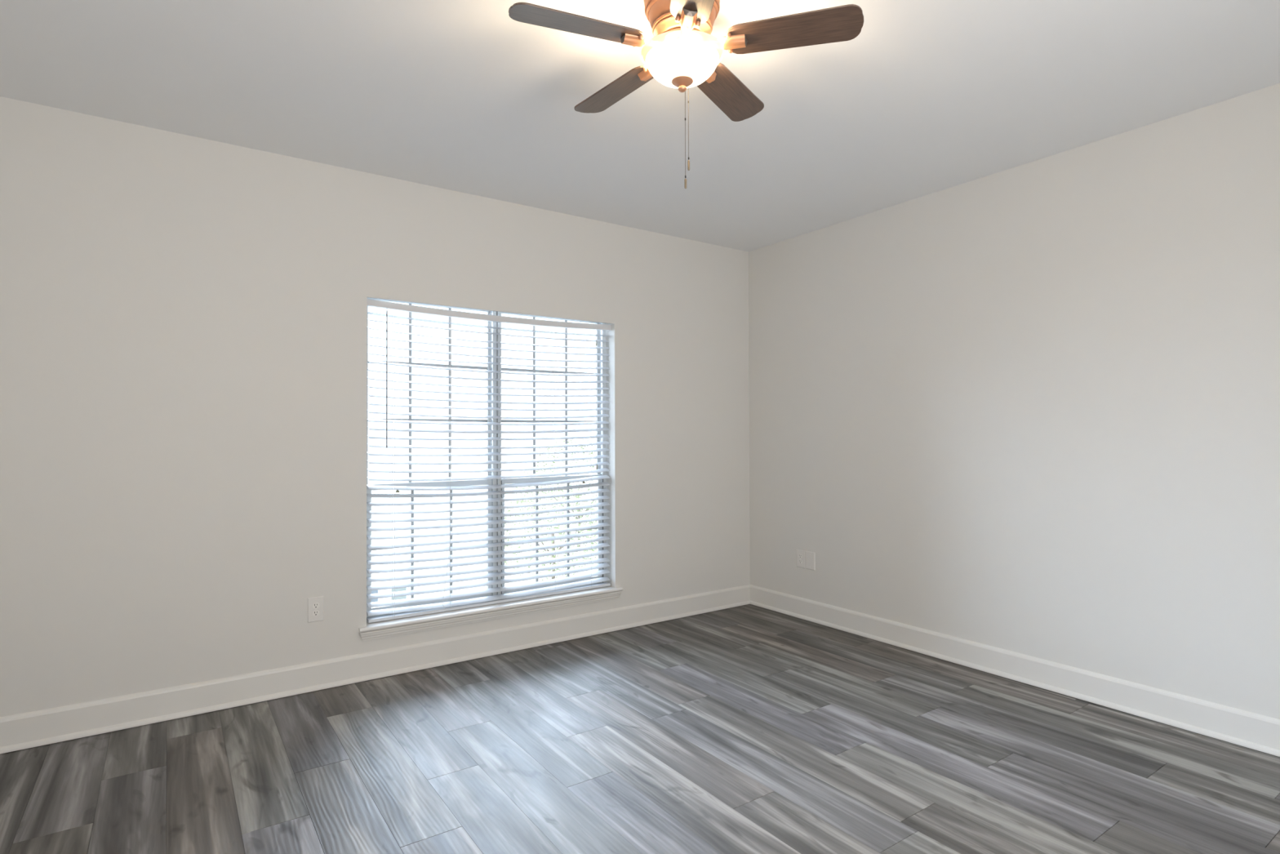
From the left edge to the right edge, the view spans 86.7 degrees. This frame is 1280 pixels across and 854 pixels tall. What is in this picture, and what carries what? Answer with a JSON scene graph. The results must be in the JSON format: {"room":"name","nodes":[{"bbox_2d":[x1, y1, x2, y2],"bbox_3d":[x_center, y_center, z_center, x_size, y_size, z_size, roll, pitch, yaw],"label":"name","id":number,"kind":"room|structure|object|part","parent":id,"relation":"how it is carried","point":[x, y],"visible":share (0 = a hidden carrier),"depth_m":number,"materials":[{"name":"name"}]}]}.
{"room":"empty bedroom","nodes":[
{"label":"empty bedroom","id":0,"kind":"room"},
{"bbox_2d":[0,96,750,717],"bbox_3d":[-1.155,-0.008,4.008,5.050,2.940,0.200,0,-1,-35],"label":"wall","id":1,"kind":"structure","parent":0,"point":[183,317],"depth_m":3.33,"materials":[{"name":"paint"}]},
{"bbox_2d":[307,595,324,622],"bbox_3d":[-1.677,0.944,3.505,0.077,0.127,0.008,0,-1,-35],"label":"power outlet","id":2,"kind":"object","parent":1,"relation":"attached to","point":[315,604],"visible":1,"depth_m":3.50,"materials":[{"name":"white plastic"}]},
{"bbox_2d":[311,610,319,616],"bbox_3d":[-1.675,0.963,3.503,0.034,0.028,0.003,0,-1,-35],"label":"receptacle","id":3,"kind":"object","parent":2,"relation":"attached to","point":[314,613],"depth_m":3.50,"materials":[{"name":"white plastic"}]},
{"bbox_2d":[311,602,319,608],"bbox_3d":[-1.676,0.924,3.503,0.034,0.028,0.003,0,-1,-35],"label":"receptacle","id":4,"kind":"object","parent":2,"relation":"attached to","point":[314,605],"depth_m":3.50,"materials":[{"name":"white plastic"}]},
{"bbox_2d":[0,584,750,753],"bbox_3d":[-1.086,1.286,3.901,4.750,0.143,0.026,0,-1,-35],"label":"baseboard","id":5,"kind":"structure","parent":1,"relation":"attached to","point":[24,731],"depth_m":3.50,"materials":[{"name":"paint"}]},
{"bbox_2d":[358,297,622,640],"bbox_3d":[-0.867,0.209,4.179,1.673,1.890,0.224,0,-1,-35],"label":"window","id":6,"kind":"structure","parent":1,"relation":"in","point":[380,629],"depth_m":4.20,"materials":[{"name":"white paint"}]},
{"bbox_3d":[-1.247,-0.190,4.030,0.738,1.081,0.022,0,-1,-35],"label":"sash","id":7,"kind":"part","parent":6,"relation":"part of","materials":[{"name":"grey plastic"}]},
{"bbox_3d":[-1.226,0.691,3.994,0.738,0.737,0.023,0,-1,-35],"label":"sash","id":8,"kind":"part","parent":6,"relation":"part of","materials":[{"name":"grey plastic"}]},
{"bbox_2d":[366,297,611,622],"bbox_3d":[-0.859,0.188,4.167,1.591,1.777,0.077,0,-1,-35],"label":"blind","id":9,"kind":"object","parent":6,"relation":"attached to","point":[413,611],"visible":0.99,"depth_m":4.10,"materials":[{"name":"white plastic"}]},
{"bbox_3d":[-1.390,0.198,3.804,0.014,1.734,0.056,0,-1,-35],"label":"ladder cord","id":10,"kind":"part","parent":9,"relation":"part of","materials":[{"name":"white fabric"}]},
{"bbox_3d":[-1.144,0.201,3.973,0.049,1.739,0.060,0,-1,-35],"label":"ladder cord","id":11,"kind":"part","parent":9,"relation":"part of","materials":[{"name":"white fabric"}]},
{"bbox_3d":[-0.855,1.066,4.166,1.561,0.021,0.048,0,-1,-35],"label":"rail","id":12,"kind":"part","parent":9,"relation":"part of","materials":[{"name":"white plastic"}]},
{"bbox_3d":[-0.870,0.198,4.167,0.002,1.730,0.054,0,-1,-35],"label":"ladder cord","id":13,"kind":"part","parent":9,"relation":"part of","materials":[{"name":"white fabric"}]},
{"bbox_3d":[-0.562,0.200,4.381,0.002,1.730,0.054,0,-1,-35],"label":"ladder cord","id":14,"kind":"part","parent":9,"relation":"part of","materials":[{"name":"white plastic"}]},
{"bbox_3d":[-0.341,0.201,4.535,0.002,1.730,0.054,0,-1,-35],"label":"ladder cord","id":15,"kind":"part","parent":9,"relation":"part of","materials":[{"name":"white fabric"}]},
{"bbox_3d":[-0.841,1.089,4.136,1.673,0.023,0.144,0,-1,-35],"label":"sill","id":16,"kind":"part","parent":6,"relation":"part of","materials":[{"name":"white paint"}]},
{"bbox_3d":[-0.593,-0.187,4.485,0.738,1.081,0.022,0,-1,-35],"label":"sash","id":17,"kind":"part","parent":6,"relation":"part of","materials":[{"name":"grey plastic"}]},
{"bbox_3d":[-0.573,0.694,4.450,0.738,0.737,0.023,0,-1,-35],"label":"sash","id":18,"kind":"part","parent":6,"relation":"part of","materials":[{"name":"grey plastic"}]},
{"bbox_2d":[0,604,1279,853],"bbox_3d":[0.179,1.367,2.085,4.750,0.060,4.450,0,-1,-35],"label":"floor","id":19,"kind":"structure","parent":0,"point":[748,728],"depth_m":2.68,"materials":[{"name":"laminate"}]},
{"bbox_2d":[0,0,1279,251],"bbox_3d":[0.170,-1.453,2.116,4.750,0.100,4.450,0,-1,-35],"label":"ceiling","id":20,"kind":"structure","parent":0,"point":[930,96],"depth_m":2.79,"materials":[{"name":"paint"}]},
{"bbox_2d":[508,0,863,188],"bbox_3d":[0.107,-1.076,2.155,1.044,0.652,1.022,0,-1,-35],"label":"ceiling fan","id":21,"kind":"object","parent":20,"relation":"hanging from","point":[682,53],"visible":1,"depth_m":2.06,"materials":[{"name":"brown wood"}]},
{"bbox_3d":[-0.185,-1.195,2.012,0.407,0.006,0.134,0,11,-21],"label":"fan blade","id":22,"kind":"part","parent":21,"relation":"part of","materials":[{"name":"brown wood"}]},
{"bbox_3d":[-0.083,-1.191,2.401,0.134,0.006,0.407,-15,9,-38],"label":"fan blade","id":23,"kind":"part","parent":21,"relation":"part of","materials":[{"name":"brown wood"}]},
{"bbox_3d":[0.009,-1.183,2.090,0.145,0.022,0.075,0,11,-21],"label":"blade arm","id":24,"kind":"part","parent":21,"relation":"part of","materials":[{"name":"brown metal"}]},
{"bbox_3d":[0.051,-1.182,2.240,0.075,0.022,0.145,-15,9,-38],"label":"blade arm","id":25,"kind":"part","parent":21,"relation":"part of","materials":[{"name":"brown metal"}]},
{"bbox_3d":[0.133,-1.123,2.135,0.231,0.070,0.231,0,-1,-35],"label":"lamp shade","id":26,"kind":"part","parent":21,"relation":"part of","materials":[{"name":"beige glass"}]},
{"bbox_3d":[0.143,-0.921,2.133,0.002,0.278,0.002,0,-1,-35],"label":"pull chain","id":27,"kind":"part","parent":21,"relation":"part of","materials":[{"name":"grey metal"}]},
{"bbox_3d":[0.138,-1.185,2.004,0.075,0.022,0.145,12,-1,-3],"label":"blade arm","id":28,"kind":"part","parent":21,"relation":"part of","materials":[{"name":"brown metal"}]},
{"bbox_3d":[0.163,-1.048,2.269,0.002,0.309,0.002,0,-1,-35],"label":"pull chain","id":29,"kind":"part","parent":21,"relation":"part of","materials":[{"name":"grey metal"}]},
{"bbox_3d":[0.152,-1.198,1.795,0.134,0.006,0.407,12,-1,-3],"label":"fan blade","id":30,"kind":"part","parent":21,"relation":"part of","materials":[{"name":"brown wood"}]},
{"bbox_3d":[0.207,-1.182,2.246,0.075,0.022,0.145,-15,-8,32],"label":"blade arm","id":31,"kind":"part","parent":21,"relation":"part of","materials":[{"name":"brown metal"}]},
{"bbox_3d":[0.318,-1.192,2.423,0.134,0.006,0.407,-15,-8,32],"label":"fan blade","id":32,"kind":"part","parent":21,"relation":"part of","materials":[{"name":"brown wood"}]},
{"bbox_3d":[0.261,-1.184,2.100,0.145,0.022,0.075,0,-13,15],"label":"blade arm","id":33,"kind":"part","parent":21,"relation":"part of","materials":[{"name":"brown metal"}]},
{"bbox_3d":[0.463,-1.196,2.049,0.407,0.006,0.134,0,-13,15],"label":"fan blade","id":34,"kind":"part","parent":21,"relation":"part of","materials":[{"name":"brown wood"}]},
{"bbox_2d":[748,83,1279,719],"bbox_3d":[2.228,-0.025,3.439,0.150,2.940,4.600,0,-1,-35],"label":"wall","id":35,"kind":"structure","parent":0,"point":[1033,408],"depth_m":3.45,"materials":[{"name":"paint"}]},
{"bbox_2d":[796,549,805,568],"bbox_3d":[1.148,0.943,4.844,0.008,0.124,0.082,0,-1,-35],"label":"power outlet","id":36,"kind":"object","parent":35,"relation":"attached to","point":[801,554],"visible":1,"depth_m":4.84,"materials":[{"name":"white plastic"}]},
{"bbox_2d":[805,551,815,570],"bbox_3d":[1.198,0.942,4.773,0.006,0.124,0.084,0,-1,-35],"label":"blank wall plate","id":37,"kind":"object","parent":35,"relation":"attached to","point":[810,556],"visible":1,"depth_m":4.77,"materials":[{"name":"white plastic"}]},
{"bbox_2d":[750,584,1279,756],"bbox_3d":[2.116,1.271,3.436,0.026,0.143,4.450,0,-1,-35],"label":"baseboard","id":38,"kind":"structure","parent":35,"relation":"attached to","point":[1253,731],"depth_m":3.44,"materials":[{"name":"paint"}]},
{"label":"outside","id":39,"kind":"structure","parent":0,"visible":0},
{"bbox_2d":[368,457,596,598],"bbox_3d":[-10.633,2.013,21.755,50.000,0.150,39.800,0,-1,-35],"label":"ground","id":40,"kind":"structure","parent":39,"point":[516,464],"depth_m":13.32,"materials":[{"name":"white"}]},
{"bbox_2d":[371,564,406,602],"bbox_3d":[-2.473,1.472,5.812,0.840,0.530,0.800,0,-1,-35],"label":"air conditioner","id":41,"kind":"object","parent":40,"relation":"on","point":[382,566],"visible":0.09,"depth_m":5.68,"materials":[{"name":"white"}]},
{"bbox_3d":[-2.198,1.473,5.579,0.075,0.320,0.016,0,-1,-35],"label":"louvre panel","id":42,"kind":"part","parent":41,"relation":"part of","materials":[{"name":"grey"}]},
{"bbox_3d":[-2.028,1.404,5.699,0.120,0.140,0.016,0,-1,-35],"label":"access panel","id":43,"kind":"part","parent":41,"relation":"part of","materials":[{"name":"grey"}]},
{"bbox_2d":[504,483,596,580],"bbox_3d":[-0.980,1.188,7.647,1.446,1.133,1.144,0,-1,-35],"label":"shrub","id":44,"kind":"object","parent":40,"relation":"on","point":[575,496],"visible":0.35,"depth_m":7.55,"materials":[{"name":"green plant"}]},
{"bbox_2d":[513,434,596,546],"bbox_3d":[-0.899,0.943,9.790,1.887,1.668,1.539,0,-1,-35],"label":"shrub","id":45,"kind":"object","parent":40,"relation":"on","point":[581,447],"visible":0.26,"depth_m":9.60,"materials":[{"name":"green plant"}]}
]}

